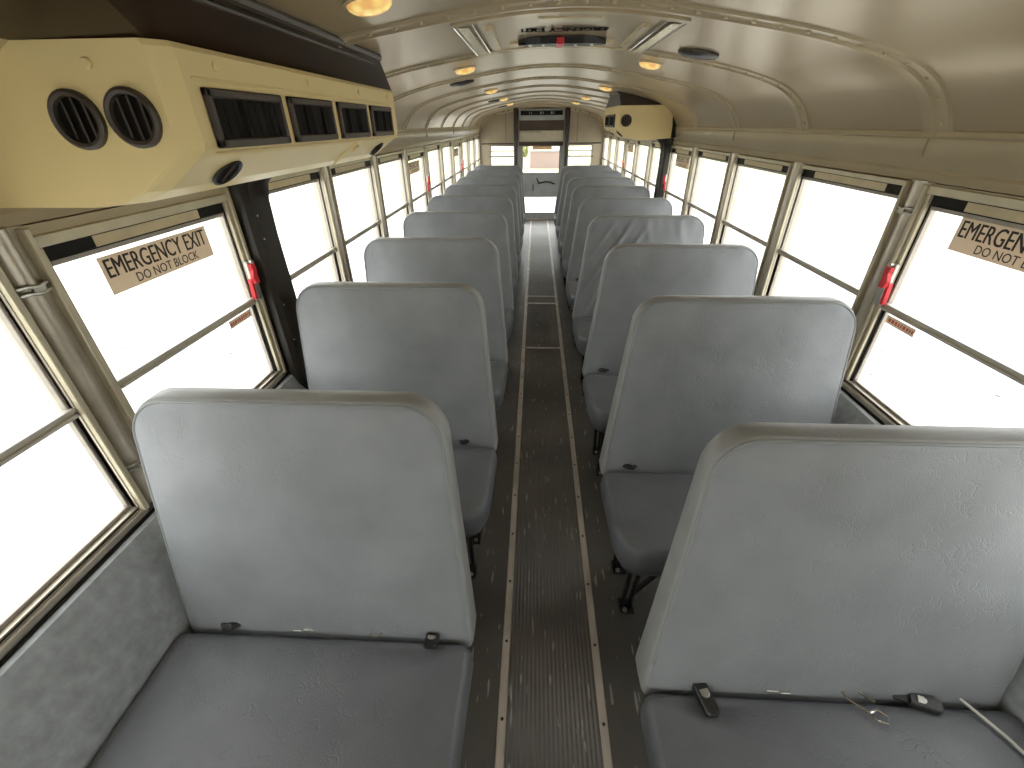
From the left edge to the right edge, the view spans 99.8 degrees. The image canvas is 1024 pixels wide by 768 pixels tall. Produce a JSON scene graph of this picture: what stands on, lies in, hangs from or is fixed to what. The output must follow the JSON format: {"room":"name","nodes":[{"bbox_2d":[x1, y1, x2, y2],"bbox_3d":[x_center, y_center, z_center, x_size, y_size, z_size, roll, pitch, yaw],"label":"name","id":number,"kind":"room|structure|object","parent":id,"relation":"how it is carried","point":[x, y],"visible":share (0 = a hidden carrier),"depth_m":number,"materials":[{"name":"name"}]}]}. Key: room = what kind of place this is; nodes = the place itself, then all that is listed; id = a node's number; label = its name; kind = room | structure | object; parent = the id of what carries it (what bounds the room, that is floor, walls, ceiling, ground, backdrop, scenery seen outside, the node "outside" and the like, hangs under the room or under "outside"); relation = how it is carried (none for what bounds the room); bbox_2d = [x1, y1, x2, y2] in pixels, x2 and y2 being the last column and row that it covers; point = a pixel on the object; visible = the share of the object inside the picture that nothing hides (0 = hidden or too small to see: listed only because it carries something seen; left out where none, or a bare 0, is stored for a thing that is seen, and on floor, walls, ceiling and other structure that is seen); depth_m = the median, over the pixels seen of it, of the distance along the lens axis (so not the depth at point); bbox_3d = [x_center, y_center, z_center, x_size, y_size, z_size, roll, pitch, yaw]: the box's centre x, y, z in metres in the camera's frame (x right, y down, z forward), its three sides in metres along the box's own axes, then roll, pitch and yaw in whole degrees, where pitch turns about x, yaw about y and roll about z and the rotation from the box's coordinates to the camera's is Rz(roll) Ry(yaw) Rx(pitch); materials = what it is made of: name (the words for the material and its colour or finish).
{"room":"vehicle interior","nodes":[
{"label":"vehicle interior","id":0,"kind":"room"},
{"bbox_2d":[0,126,480,767],"bbox_3d":[-0.814,-1.271,3.756,0.180,1.710,10.618,1,31,3],"label":"wall","id":1,"kind":"structure","parent":0,"point":[66,685],"depth_m":0.98,"materials":[{"name":"metal"}]},
{"bbox_2d":[0,291,148,659],"bbox_3d":[-1.031,0.210,0.705,0.042,0.726,0.672,1,31,3],"label":"window","id":2,"kind":"structure","parent":1,"relation":"in","point":[35,605],"depth_m":0.96,"materials":[{"name":"metal"}]},
{"bbox_2d":[0,225,152,509],"bbox_3d":[-0.997,0.010,1.022,0.044,0.724,0.104,1,31,3],"label":"window pillar","id":3,"kind":"structure","parent":1,"relation":"attached to","point":[28,283],"depth_m":0.97,"materials":[{"name":"metal"}]},
{"bbox_2d":[16,187,285,415],"bbox_3d":[-0.983,-0.178,1.347,0.065,0.727,0.672,1,31,3],"label":"window","id":4,"kind":"structure","parent":1,"relation":"in","point":[66,239],"depth_m":1.19,"materials":[{"name":"metal"}]},
{"bbox_2d":[96,226,213,294],"bbox_3d":[-0.995,-0.365,1.234,0.001,0.092,0.394,1,31,3],"label":"sticker","id":5,"kind":"object","parent":4,"relation":"attached to","point":[126,269],"visible":1,"depth_m":1.20,"materials":[{"name":"beige paper"}]},
{"bbox_2d":[229,309,251,328],"bbox_3d":[-0.991,-0.239,1.576,0.001,0.028,0.130,1,31,3],"label":"warning sticker","id":6,"kind":"object","parent":4,"relation":"attached to","point":[245,315],"visible":1,"depth_m":1.57,"materials":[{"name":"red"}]},
{"bbox_2d":[231,311,249,325],"bbox_3d":[-0.991,-0.238,1.575,0.001,0.012,0.117,1,31,3],"label":"print","id":7,"kind":"object","parent":6,"relation":"attached to","point":[245,315],"depth_m":1.57},
{"bbox_2d":[221,187,286,372],"bbox_3d":[-0.964,-0.378,1.665,0.036,0.724,0.104,1,31,3],"label":"trim","id":8,"kind":"structure","parent":1,"relation":"attached to","point":[225,190],"depth_m":1.56,"materials":[{"name":"metal"}]},
{"bbox_2d":[226,177,308,389],"bbox_3d":[-0.882,-0.090,1.879,0.141,1.528,0.200,1,31,3],"label":"pillar cover","id":9,"kind":"structure","parent":1,"relation":"attached to","point":[251,202],"depth_m":1.64,"materials":[{"name":"black plastic"}]},
{"bbox_2d":[268,167,342,280],"bbox_3d":[-0.958,-0.567,1.991,0.042,0.726,0.672,1,31,3],"label":"window","id":10,"kind":"structure","parent":1,"relation":"in","point":[292,180],"depth_m":2.04,"materials":[{"name":"metal"}]},
{"bbox_2d":[318,166,353,281],"bbox_3d":[-0.928,-0.767,2.308,0.036,0.724,0.104,1,31,3],"label":"trim","id":11,"kind":"structure","parent":1,"relation":"attached to","point":[326,175],"depth_m":2.25,"materials":[{"name":"metal"}]},
{"bbox_2d":[330,157,382,244],"bbox_3d":[-0.921,-0.955,2.634,0.042,0.726,0.672,1,31,3],"label":"window","id":12,"kind":"structure","parent":1,"relation":"in","point":[356,165],"depth_m":2.63,"materials":[{"name":"metal"}]},
{"bbox_2d":[370,155,388,236],"bbox_3d":[-0.891,-1.155,2.951,0.036,0.724,0.104,1,31,3],"label":"trim","id":13,"kind":"structure","parent":1,"relation":"attached to","point":[374,162],"depth_m":2.87,"materials":[{"name":"metal"}]},
{"bbox_2d":[375,151,409,218],"bbox_3d":[-0.884,-1.343,3.277,0.042,0.726,0.672,1,31,3],"label":"window","id":14,"kind":"structure","parent":1,"relation":"in","point":[385,158],"depth_m":3.32,"materials":[{"name":"metal"}]},
{"bbox_2d":[400,149,413,212],"bbox_3d":[-0.854,-1.543,3.594,0.036,0.724,0.104,1,31,3],"label":"trim","id":15,"kind":"structure","parent":1,"relation":"attached to","point":[405,155],"depth_m":3.51,"materials":[{"name":"metal"}]},
{"bbox_2d":[406,146,429,210],"bbox_3d":[-0.836,-1.732,3.919,0.065,0.727,0.672,1,31,3],"label":"window","id":16,"kind":"structure","parent":1,"relation":"in","point":[417,152],"depth_m":4.04,"materials":[{"name":"metal"}]},
{"bbox_2d":[427,143,443,194],"bbox_3d":[-0.811,-2.120,4.562,0.042,0.726,0.672,1,31,3],"label":"window","id":17,"kind":"structure","parent":1,"relation":"in","point":[432,147],"depth_m":4.70,"materials":[{"name":"metal"}]},
{"bbox_2d":[442,141,453,183],"bbox_3d":[-0.774,-2.509,5.205,0.042,0.726,0.672,1,31,3],"label":"window","id":18,"kind":"structure","parent":1,"relation":"in","point":[447,143],"depth_m":5.35,"materials":[{"name":"metal"}]},
{"bbox_2d":[453,139,463,176],"bbox_3d":[-0.726,-2.897,5.848,0.065,0.727,0.672,1,31,3],"label":"window","id":19,"kind":"structure","parent":1,"relation":"in","point":[457,143],"depth_m":6.01,"materials":[{"name":"metal"}]},
{"bbox_2d":[425,84,614,129],"bbox_3d":[0.311,-2.456,3.832,2.220,0.331,0.110,1,31,3],"label":"trim","id":20,"kind":"structure","parent":1,"relation":"attached to","point":[546,85],"depth_m":3.75,"materials":[{"name":"paint"}]},
{"bbox_2d":[440,90,608,128],"bbox_3d":[0.348,-2.845,4.475,2.220,0.331,0.110,1,31,3],"label":"trim","id":21,"kind":"structure","parent":1,"relation":"attached to","point":[576,93],"depth_m":4.40,"materials":[{"name":"paint"}]},
{"bbox_2d":[453,95,606,127],"bbox_3d":[0.385,-3.233,5.118,2.220,0.331,0.110,1,31,3],"label":"trim","id":22,"kind":"structure","parent":1,"relation":"attached to","point":[462,113],"depth_m":5.04,"materials":[{"name":"paint"}]},
{"bbox_2d":[462,98,605,126],"bbox_3d":[0.421,-3.621,5.761,2.220,0.331,0.110,1,31,3],"label":"trim","id":23,"kind":"structure","parent":1,"relation":"attached to","point":[468,116],"depth_m":5.68,"materials":[{"name":"paint"}]},
{"bbox_2d":[469,100,604,126],"bbox_3d":[0.458,-4.010,6.404,2.220,0.331,0.110,1,31,3],"label":"trim","id":24,"kind":"structure","parent":1,"relation":"attached to","point":[541,100],"depth_m":6.32,"materials":[{"name":"paint"}]},
{"bbox_2d":[475,103,604,125],"bbox_3d":[0.495,-4.398,7.047,2.220,0.331,0.110,1,31,3],"label":"trim","id":25,"kind":"structure","parent":1,"relation":"attached to","point":[530,103],"depth_m":6.96,"materials":[{"name":"paint"}]},
{"bbox_2d":[403,76,698,131],"bbox_3d":[0.275,-2.068,3.189,2.220,0.331,0.110,1,31,3],"label":"trim","id":26,"kind":"structure","parent":1,"relation":"attached to","point":[689,109],"depth_m":3.12,"materials":[{"name":"paint"}]},
{"bbox_2d":[393,64,740,129],"bbox_3d":[0.238,-1.679,2.546,2.220,0.331,0.110,1,31,3],"label":"trim","id":27,"kind":"structure","parent":1,"relation":"attached to","point":[731,110],"depth_m":2.47,"materials":[{"name":"paint"}]},
{"bbox_2d":[385,45,810,132],"bbox_3d":[0.201,-1.291,1.903,2.220,0.331,0.110,1,31,3],"label":"trim","id":28,"kind":"structure","parent":1,"relation":"attached to","point":[800,112],"depth_m":1.83,"materials":[{"name":"paint"}]},
{"bbox_2d":[338,0,952,136],"bbox_3d":[0.165,-0.903,1.261,2.220,0.331,0.110,1,31,3],"label":"ceiling rib","id":29,"kind":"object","parent":1,"relation":"attached to","point":[932,94],"depth_m":1.18,"materials":[{"name":"paint"}]},
{"bbox_2d":[479,104,603,167],"bbox_3d":[0.541,-4.126,8.138,2.300,1.946,0.110,1,31,3],"label":"wall","id":30,"kind":"structure","parent":0,"point":[586,127],"depth_m":7.86,"materials":[{"name":"metal"}]},
{"bbox_2d":[519,142,562,219],"bbox_3d":[0.544,-3.881,8.294,0.820,1.365,0.097,1,31,3],"label":"door","id":31,"kind":"structure","parent":30,"relation":"in","point":[535,184],"depth_m":8.29,"materials":[{"name":"grey metal"}]},
{"bbox_2d":[519,109,564,140],"bbox_3d":[0.533,-4.657,7.760,0.800,0.495,0.107,1,31,3],"label":"panel","id":32,"kind":"object","parent":30,"relation":"attached to","point":[550,122],"depth_m":7.77,"materials":[{"name":"beige metal"}]},
{"bbox_2d":[460,220,660,767],"bbox_3d":[0.293,-0.548,4.150,2.380,0.064,10.590,1,31,3],"label":"floor","id":33,"kind":"structure","parent":0,"point":[553,717],"depth_m":1.80,"materials":[{"name":"rubber"}]},
{"bbox_2d":[88,387,475,767],"bbox_3d":[-0.511,0.647,1.047,0.812,1.119,0.623,1,31,3],"label":"seat","id":34,"kind":"object","parent":33,"relation":"on","point":[315,540],"visible":1,"depth_m":1.03,"materials":[{"name":"grey leather"}]},
{"bbox_2d":[88,632,473,767],"bbox_3d":[-0.515,0.824,1.022,0.812,0.138,0.397,1,31,3],"label":"seat cushion","id":35,"kind":"object","parent":34,"relation":"on","point":[214,699],"depth_m":1.01,"materials":[{"name":"leather"}]},
{"bbox_2d":[296,281,497,577],"bbox_3d":[-0.472,0.230,1.738,0.812,1.119,0.623,1,31,3],"label":"seat","id":36,"kind":"object","parent":33,"relation":"on","point":[429,340],"visible":0.62,"depth_m":1.72,"materials":[{"name":"grey leather"}]},
{"bbox_2d":[453,447,496,537],"bbox_3d":[-0.476,0.406,1.713,0.812,0.138,0.397,1,31,3],"label":"seat cushion","id":37,"kind":"object","parent":36,"relation":"on","point":[475,466],"depth_m":1.64,"materials":[{"name":"leather"}]},
{"bbox_2d":[364,237,507,411],"bbox_3d":[-0.433,-0.176,2.409,0.812,1.119,0.623,1,31,3],"label":"seat","id":38,"kind":"object","parent":33,"relation":"on","point":[474,262],"visible":0.42,"depth_m":2.37,"materials":[{"name":"grey leather"}]},
{"bbox_2d":[490,360,507,411],"bbox_3d":[-0.438,0.001,2.384,0.812,0.138,0.397,1,31,3],"label":"seat cushion","id":39,"kind":"object","parent":38,"relation":"on","point":[499,369],"depth_m":2.32,"materials":[{"name":"leather"}]},
{"bbox_2d":[403,211,513,341],"bbox_3d":[-0.393,-0.599,3.110,0.812,1.119,0.623,1,31,3],"label":"seat","id":40,"kind":"object","parent":33,"relation":"on","point":[491,225],"visible":0.36,"depth_m":3.06,"materials":[{"name":"grey leather"}]},
{"bbox_2d":[504,308,513,341],"bbox_3d":[-0.398,-0.422,3.085,0.812,0.138,0.397,1,31,3],"label":"seat cushion","id":41,"kind":"object","parent":40,"relation":"on","point":[508,312],"depth_m":3.02,"materials":[{"name":"leather"}]},
{"bbox_2d":[428,195,517,298],"bbox_3d":[-0.353,-1.023,3.811,0.812,1.119,0.623,1,31,3],"label":"seat","id":42,"kind":"object","parent":33,"relation":"on","point":[502,204],"visible":0.35,"depth_m":3.76,"materials":[{"name":"grey leather"}]},
{"bbox_2d":[444,184,520,269],"bbox_3d":[-0.315,-1.431,4.487,0.812,1.119,0.623,1,31,3],"label":"seat","id":43,"kind":"object","parent":33,"relation":"on","point":[507,190],"visible":0.16,"depth_m":4.43,"materials":[{"name":"grey leather"}]},
{"bbox_2d":[456,176,522,248],"bbox_3d":[-0.278,-1.823,5.136,0.812,1.119,0.623,1,31,3],"label":"seat","id":44,"kind":"object","parent":33,"relation":"on","point":[510,180],"visible":0.27,"depth_m":5.08,"materials":[{"name":"grey leather"}]},
{"bbox_2d":[465,170,523,233],"bbox_3d":[-0.239,-2.226,5.803,0.812,1.119,0.623,1,31,3],"label":"seat","id":45,"kind":"object","parent":33,"relation":"on","point":[474,173],"visible":0.23,"depth_m":5.75,"materials":[{"name":"grey leather"}]},
{"bbox_2d":[474,165,525,222],"bbox_3d":[-0.200,-2.650,6.504,0.812,1.119,0.623,1,31,3],"label":"seat","id":46,"kind":"object","parent":33,"relation":"on","point":[517,168],"visible":0.17,"depth_m":6.45,"materials":[{"name":"grey leather"}]},
{"bbox_2d":[494,221,531,767],"bbox_3d":[0.121,-0.534,4.069,0.030,0.008,10.420,1,31,3],"label":"trim","id":47,"kind":"structure","parent":33,"relation":"attached to","point":[505,661],"depth_m":1.80,"materials":[{"name":"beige metal"}]},
{"bbox_2d":[513,108,517,164],"bbox_3d":[0.076,-4.055,8.085,0.120,1.886,0.120,1,31,3],"label":"post","id":48,"kind":"object","parent":33,"relation":"on","point":[515,110],"visible":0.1,"depth_m":7.78,"materials":[{"name":"black metal"}]},
{"bbox_2d":[563,107,570,166],"bbox_3d":[0.995,-4.039,8.043,0.120,1.886,0.120,1,31,3],"label":"post","id":49,"kind":"object","parent":33,"relation":"on","point":[568,109],"visible":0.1,"depth_m":7.75,"materials":[{"name":"black metal"}]},
{"bbox_2d":[547,221,612,767],"bbox_3d":[0.445,-0.528,4.053,0.030,0.008,10.420,1,31,3],"label":"trim","id":50,"kind":"structure","parent":33,"relation":"attached to","point":[603,721],"depth_m":1.79,"materials":[{"name":"beige metal"}]},
{"bbox_2d":[553,165,612,251],"bbox_3d":[1.049,-2.571,6.352,0.862,1.119,0.623,1,31,3],"label":"seat","id":51,"kind":"object","parent":33,"relation":"on","point":[565,169],"visible":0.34,"depth_m":6.29,"materials":[{"name":"grey leather"}]},
{"bbox_2d":[555,171,622,263],"bbox_3d":[1.008,-2.142,5.643,0.862,1.119,0.623,1,31,3],"label":"seat","id":52,"kind":"object","parent":33,"relation":"on","point":[569,175],"visible":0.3,"depth_m":5.59,"materials":[{"name":"grey leather"}]},
{"bbox_2d":[558,177,634,286],"bbox_3d":[0.969,-1.729,4.958,0.862,1.119,0.623,1,31,3],"label":"seat","id":53,"kind":"object","parent":33,"relation":"on","point":[575,182],"visible":0.25,"depth_m":4.91,"materials":[{"name":"grey leather"}]},
{"bbox_2d":[561,185,649,310],"bbox_3d":[0.932,-1.331,4.300,0.862,1.119,0.623,1,31,3],"label":"seat","id":54,"kind":"object","parent":33,"relation":"on","point":[580,193],"visible":0.34,"depth_m":4.25,"materials":[{"name":"grey leather"}]},
{"bbox_2d":[561,257,569,277],"bbox_3d":[0.927,-1.154,4.275,0.862,0.138,0.397,1,31,3],"label":"seat cushion","id":55,"kind":"object","parent":54,"relation":"on","point":[565,260],"depth_m":4.22,"materials":[{"name":"leather"}]},
{"bbox_2d":[566,198,672,345],"bbox_3d":[0.892,-0.908,3.599,0.862,1.119,0.623,1,31,3],"label":"seat","id":56,"kind":"object","parent":33,"relation":"on","point":[589,209],"visible":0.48,"depth_m":3.55,"materials":[{"name":"grey leather"}]},
{"bbox_2d":[566,282,577,309],"bbox_3d":[0.887,-0.731,3.574,0.862,0.138,0.397,1,31,3],"label":"seat cushion","id":57,"kind":"object","parent":56,"relation":"on","point":[571,287],"depth_m":3.52,"materials":[{"name":"leather"}]},
{"bbox_2d":[572,215,704,395],"bbox_3d":[0.853,-0.500,2.924,0.862,1.119,0.623,1,31,3],"label":"seat","id":58,"kind":"object","parent":33,"relation":"on","point":[604,232],"visible":0.23,"depth_m":2.88,"materials":[{"name":"grey leather"}]},
{"bbox_2d":[572,317,591,355],"bbox_3d":[0.849,-0.323,2.899,0.862,0.138,0.397,1,31,3],"label":"seat cushion","id":59,"kind":"object","parent":58,"relation":"on","point":[581,326],"depth_m":2.85,"materials":[{"name":"leather"}]},
{"bbox_2d":[582,244,757,475],"bbox_3d":[0.814,-0.081,2.231,0.862,1.119,0.623,1,31,3],"label":"seat","id":60,"kind":"object","parent":33,"relation":"on","point":[631,274],"visible":0.47,"depth_m":2.19,"materials":[{"name":"grey leather"}]},
{"bbox_2d":[583,374,618,432],"bbox_3d":[0.809,0.096,2.206,0.862,0.138,0.397,1,31,3],"label":"seat cushion","id":61,"kind":"object","parent":60,"relation":"on","point":[598,389],"depth_m":2.16,"materials":[{"name":"leather"}]},
{"bbox_2d":[599,295,855,613],"bbox_3d":[0.776,0.319,1.569,0.862,1.119,0.623,1,31,3],"label":"seat","id":62,"kind":"object","parent":33,"relation":"on","point":[694,368],"visible":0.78,"depth_m":1.55,"materials":[{"name":"grey leather"}]},
{"bbox_2d":[600,472,693,575],"bbox_3d":[0.771,0.496,1.544,0.862,0.138,0.397,1,31,3],"label":"seat cushion","id":63,"kind":"object","parent":62,"relation":"on","point":[643,510],"depth_m":1.50,"materials":[{"name":"leather"}]},
{"bbox_2d":[635,422,1023,767],"bbox_3d":[0.738,0.718,0.909,0.862,1.119,0.623,1,31,3],"label":"seat","id":64,"kind":"object","parent":33,"relation":"on","point":[827,595],"visible":1,"depth_m":0.93,"materials":[{"name":"grey leather"}]},
{"bbox_2d":[640,694,1023,767],"bbox_3d":[0.734,0.894,0.884,0.862,0.138,0.397,1,31,3],"label":"seat cushion","id":65,"kind":"object","parent":64,"relation":"on","point":[679,730],"depth_m":0.96,"materials":[{"name":"leather"}]},
{"bbox_2d":[257,0,1023,132],"bbox_3d":[0.276,-2.106,3.198,2.353,0.376,10.570,1,31,3],"label":"ceiling","id":66,"kind":"structure","parent":0,"point":[975,48],"depth_m":1.40,"materials":[{"name":"paint"}]},
{"bbox_2d":[0,0,398,207],"bbox_3d":[-0.736,-0.781,1.225,0.509,0.349,1.570,1,31,3],"label":"air conditioner","id":67,"kind":"object","parent":66,"relation":"attached to","point":[104,103],"visible":1,"depth_m":0.80,"materials":[{"name":"beige plastic"}]},
{"bbox_2d":[47,88,107,149],"bbox_3d":[-0.759,-0.461,0.753,0.092,0.092,0.011,1,31,3],"label":"round vent","id":68,"kind":"object","parent":67,"relation":"attached to","point":[77,118],"depth_m":0.75,"materials":[{"name":"black plastic"}]},
{"bbox_2d":[103,86,162,148],"bbox_3d":[-0.657,-0.460,0.747,0.092,0.092,0.011,1,31,3],"label":"round vent","id":69,"kind":"object","parent":67,"relation":"attached to","point":[132,115],"depth_m":0.75,"materials":[{"name":"black plastic"}]},
{"bbox_2d":[212,161,242,184],"bbox_3d":[-0.624,-0.464,0.948,0.061,0.050,0.080,1,31,3],"label":"vent","id":70,"kind":"object","parent":67,"relation":"attached to","point":[226,171],"depth_m":0.94,"materials":[{"name":"black plastic"}]},
{"bbox_2d":[200,87,291,148],"bbox_3d":[-0.554,-0.565,0.921,0.012,0.098,0.275,1,31,3],"label":"rectangular vent","id":71,"kind":"object","parent":67,"relation":"attached to","point":[235,117],"depth_m":0.90,"materials":[{"name":"black plastic"}]},
{"bbox_2d":[285,96,338,142],"bbox_3d":[-0.539,-0.722,1.180,0.012,0.098,0.260,1,31,3],"label":"rectangular vent","id":72,"kind":"object","parent":67,"relation":"attached to","point":[311,119],"depth_m":1.16,"materials":[{"name":"black plastic"}]},
{"bbox_2d":[335,102,370,138],"bbox_3d":[-0.524,-0.878,1.438,0.012,0.098,0.255,1,31,3],"label":"rectangular vent","id":73,"kind":"object","parent":67,"relation":"attached to","point":[352,118],"depth_m":1.42,"materials":[{"name":"black plastic"}]},
{"bbox_2d":[370,143,382,155],"bbox_3d":[-0.574,-0.996,1.829,0.061,0.050,0.080,1,31,3],"label":"vent","id":74,"kind":"object","parent":67,"relation":"attached to","point":[376,148],"depth_m":1.81,"materials":[{"name":"black plastic"}]},
{"bbox_2d":[368,105,393,135],"bbox_3d":[-0.510,-1.033,1.695,0.012,0.098,0.255,1,31,3],"label":"rectangular vent","id":75,"kind":"object","parent":67,"relation":"attached to","point":[380,116],"depth_m":1.67,"materials":[{"name":"black plastic"}]},
{"bbox_2d":[342,0,393,16],"bbox_3d":[-0.320,-0.849,0.967,0.118,0.037,0.103,4,31,8],"label":"recessed light","id":76,"kind":"object","parent":66,"relation":"in","point":[364,8],"visible":1,"depth_m":0.95,"materials":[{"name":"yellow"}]},
{"bbox_2d":[450,8,691,56],"bbox_3d":[0.183,-1.237,1.532,0.695,0.040,0.685,1,31,3],"label":"roof hatch","id":77,"kind":"object","parent":66,"relation":"attached to","point":[556,27],"visible":0.99,"depth_m":1.43,"materials":[{"name":"paint"}]},
{"bbox_2d":[604,91,675,139],"bbox_3d":[1.164,-2.503,4.034,0.534,0.361,0.919,1,31,3],"label":"air conditioner","id":78,"kind":"object","parent":66,"relation":"attached to","point":[628,116],"visible":0.98,"depth_m":3.68,"materials":[{"name":"beige plastic"}]},
{"bbox_2d":[638,60,662,69],"bbox_3d":[0.657,-1.518,2.051,0.118,0.036,0.103,4,31,8],"label":"recessed light","id":79,"kind":"object","parent":66,"relation":"in","point":[647,64],"visible":1,"depth_m":2.02,"materials":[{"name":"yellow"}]},
{"bbox_2d":[678,48,718,59],"bbox_3d":[0.724,-1.282,1.676,0.154,0.035,0.148,4,31,8],"label":"ceiling speaker","id":80,"kind":"object","parent":66,"relation":"attached to","point":[695,53],"visible":1,"depth_m":1.64,"materials":[{"name":"black plastic"}]},
{"bbox_2d":[681,52,714,59],"bbox_3d":[0.722,-1.274,1.680,0.128,0.009,0.122,9,31,-2],"label":"grille","id":81,"kind":"object","parent":80,"relation":"attached to","point":[695,55],"depth_m":1.65,"materials":[{"name":"plastic"}]},
{"bbox_2d":[603,125,1023,723],"bbox_3d":[1.383,-1.233,3.654,0.180,1.710,10.618,1,31,3],"label":"wall","id":82,"kind":"structure","parent":0,"point":[984,161],"depth_m":1.50,"materials":[{"name":"metal"}]},
{"bbox_2d":[622,139,634,176],"bbox_3d":[1.546,-2.857,5.742,0.065,0.727,0.672,1,31,3],"label":"window","id":83,"kind":"structure","parent":82,"relation":"in","point":[629,141],"depth_m":5.91,"materials":[{"name":"metal"}]},
{"bbox_2d":[633,140,648,183],"bbox_3d":[1.521,-2.468,5.099,0.042,0.726,0.672,1,31,3],"label":"window","id":84,"kind":"structure","parent":82,"relation":"in","point":[641,142],"depth_m":5.24,"materials":[{"name":"metal"}]},
{"bbox_2d":[643,140,652,186],"bbox_3d":[1.490,-2.280,4.774,0.036,0.724,0.104,1,31,3],"label":"trim","id":85,"kind":"structure","parent":82,"relation":"attached to","point":[649,155],"depth_m":4.69,"materials":[{"name":"metal"}]},
{"bbox_2d":[646,141,659,189],"bbox_3d":[1.484,-2.080,4.456,0.042,0.726,0.672,1,31,3],"label":"window","id":86,"kind":"structure","parent":82,"relation":"in","point":[655,144],"depth_m":4.62,"materials":[{"name":"metal"}]},
{"bbox_2d":[653,138,673,197],"bbox_3d":[1.379,-1.587,4.320,0.141,1.528,0.200,1,31,3],"label":"pillar cover","id":87,"kind":"structure","parent":82,"relation":"attached to","point":[665,144],"depth_m":4.00,"materials":[{"name":"black plastic"}]},
{"bbox_2d":[663,144,693,201],"bbox_3d":[1.436,-1.692,3.813,0.065,0.727,0.672,1,31,3],"label":"window","id":88,"kind":"structure","parent":82,"relation":"in","point":[675,149],"depth_m":3.89,"materials":[{"name":"metal"}]},
{"bbox_2d":[675,154,690,169],"bbox_3d":[1.442,-1.882,3.650,0.001,0.092,0.394,1,31,3],"label":"sticker","id":89,"kind":"object","parent":88,"relation":"attached to","point":[682,161],"visible":1,"depth_m":3.64,"materials":[{"name":"beige paper"}]},
{"bbox_2d":[680,147,697,214],"bbox_3d":[1.417,-1.503,3.489,0.036,0.724,0.104,1,31,3],"label":"trim","id":90,"kind":"structure","parent":82,"relation":"attached to","point":[694,150],"depth_m":3.41,"materials":[{"name":"metal"}]},
{"bbox_2d":[686,148,731,218],"bbox_3d":[1.411,-1.303,3.170,0.042,0.726,0.672,1,31,3],"label":"window","id":91,"kind":"structure","parent":82,"relation":"in","point":[720,156],"depth_m":3.19,"materials":[{"name":"metal"}]},
{"bbox_2d":[710,153,738,243],"bbox_3d":[1.380,-1.115,2.846,0.036,0.724,0.104,1,31,3],"label":"trim","id":92,"kind":"structure","parent":82,"relation":"attached to","point":[732,160],"depth_m":2.78,"materials":[{"name":"metal"}]},
{"bbox_2d":[718,154,793,246],"bbox_3d":[1.374,-0.915,2.527,0.042,0.726,0.672,1,31,3],"label":"window","id":93,"kind":"structure","parent":82,"relation":"in","point":[781,167],"depth_m":2.50,"materials":[{"name":"metal"}]},
{"bbox_2d":[753,162,807,295],"bbox_3d":[1.344,-0.727,2.203,0.036,0.724,0.104,1,31,3],"label":"trim","id":94,"kind":"structure","parent":82,"relation":"attached to","point":[794,171],"depth_m":2.16,"materials":[{"name":"metal"}]},
{"bbox_2d":[764,164,911,295],"bbox_3d":[1.337,-0.526,1.884,0.042,0.726,0.672,1,31,3],"label":"window","id":95,"kind":"structure","parent":82,"relation":"in","point":[886,186],"depth_m":1.80,"materials":[{"name":"metal"}]},
{"bbox_2d":[843,179,936,380],"bbox_3d":[1.303,-0.338,1.560,0.044,0.724,0.104,1,31,3],"label":"trim","id":96,"kind":"structure","parent":82,"relation":"attached to","point":[912,196],"depth_m":1.49,"materials":[{"name":"metal"}]},
{"bbox_2d":[841,184,1023,424],"bbox_3d":[1.289,-0.139,1.242,0.065,0.727,0.672,1,31,3],"label":"window","id":97,"kind":"structure","parent":82,"relation":"in","point":[1007,210],"depth_m":1.35,"materials":[{"name":"metal"}]},
{"bbox_2d":[885,315,915,336],"bbox_3d":[1.321,-0.198,1.468,0.001,0.028,0.130,1,31,3],"label":"warning sticker","id":98,"kind":"object","parent":97,"relation":"attached to","point":[890,320],"visible":1,"depth_m":1.47,"materials":[{"name":"beige"}]},
{"bbox_2d":[888,318,913,334],"bbox_3d":[1.320,-0.197,1.466,0.001,0.012,0.112,1,31,3],"label":"print","id":99,"kind":"object","parent":98,"relation":"attached to","point":[897,324],"depth_m":1.46},
{"bbox_2d":[947,217,1023,271],"bbox_3d":[1.297,-0.343,1.103,0.001,0.092,0.394,1,31,3],"label":"sticker","id":100,"kind":"object","parent":97,"relation":"attached to","point":[993,243],"visible":1,"depth_m":1.17,"materials":[{"name":"beige paper"}]},
{"label":"outside","id":101,"kind":"structure","parent":0,"visible":0},
{"bbox_2d":[0,181,1023,618],"bbox_3d":[2.067,-18.303,35.613,300.000,0.200,320.000,1,31,3],"label":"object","id":102,"kind":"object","parent":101,"point":[54,497],"depth_m":6.60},
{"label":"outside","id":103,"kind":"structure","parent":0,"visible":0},
{"bbox_2d":[333,138,785,182],"bbox_3d":[5.360,-53.256,93.265,280.000,0.015,165.000,1,31,3],"label":"windows","id":104,"kind":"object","parent":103,"point":[711,170],"depth_m":29.15,"materials":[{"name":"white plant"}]},
{"bbox_2d":[529,150,558,167],"bbox_3d":[2.252,-15.321,29.421,2.170,1.090,0.450,1,31,3],"label":"brick wall","id":105,"kind":"structure","parent":104,"relation":"on","point":[538,158],"depth_m":29.25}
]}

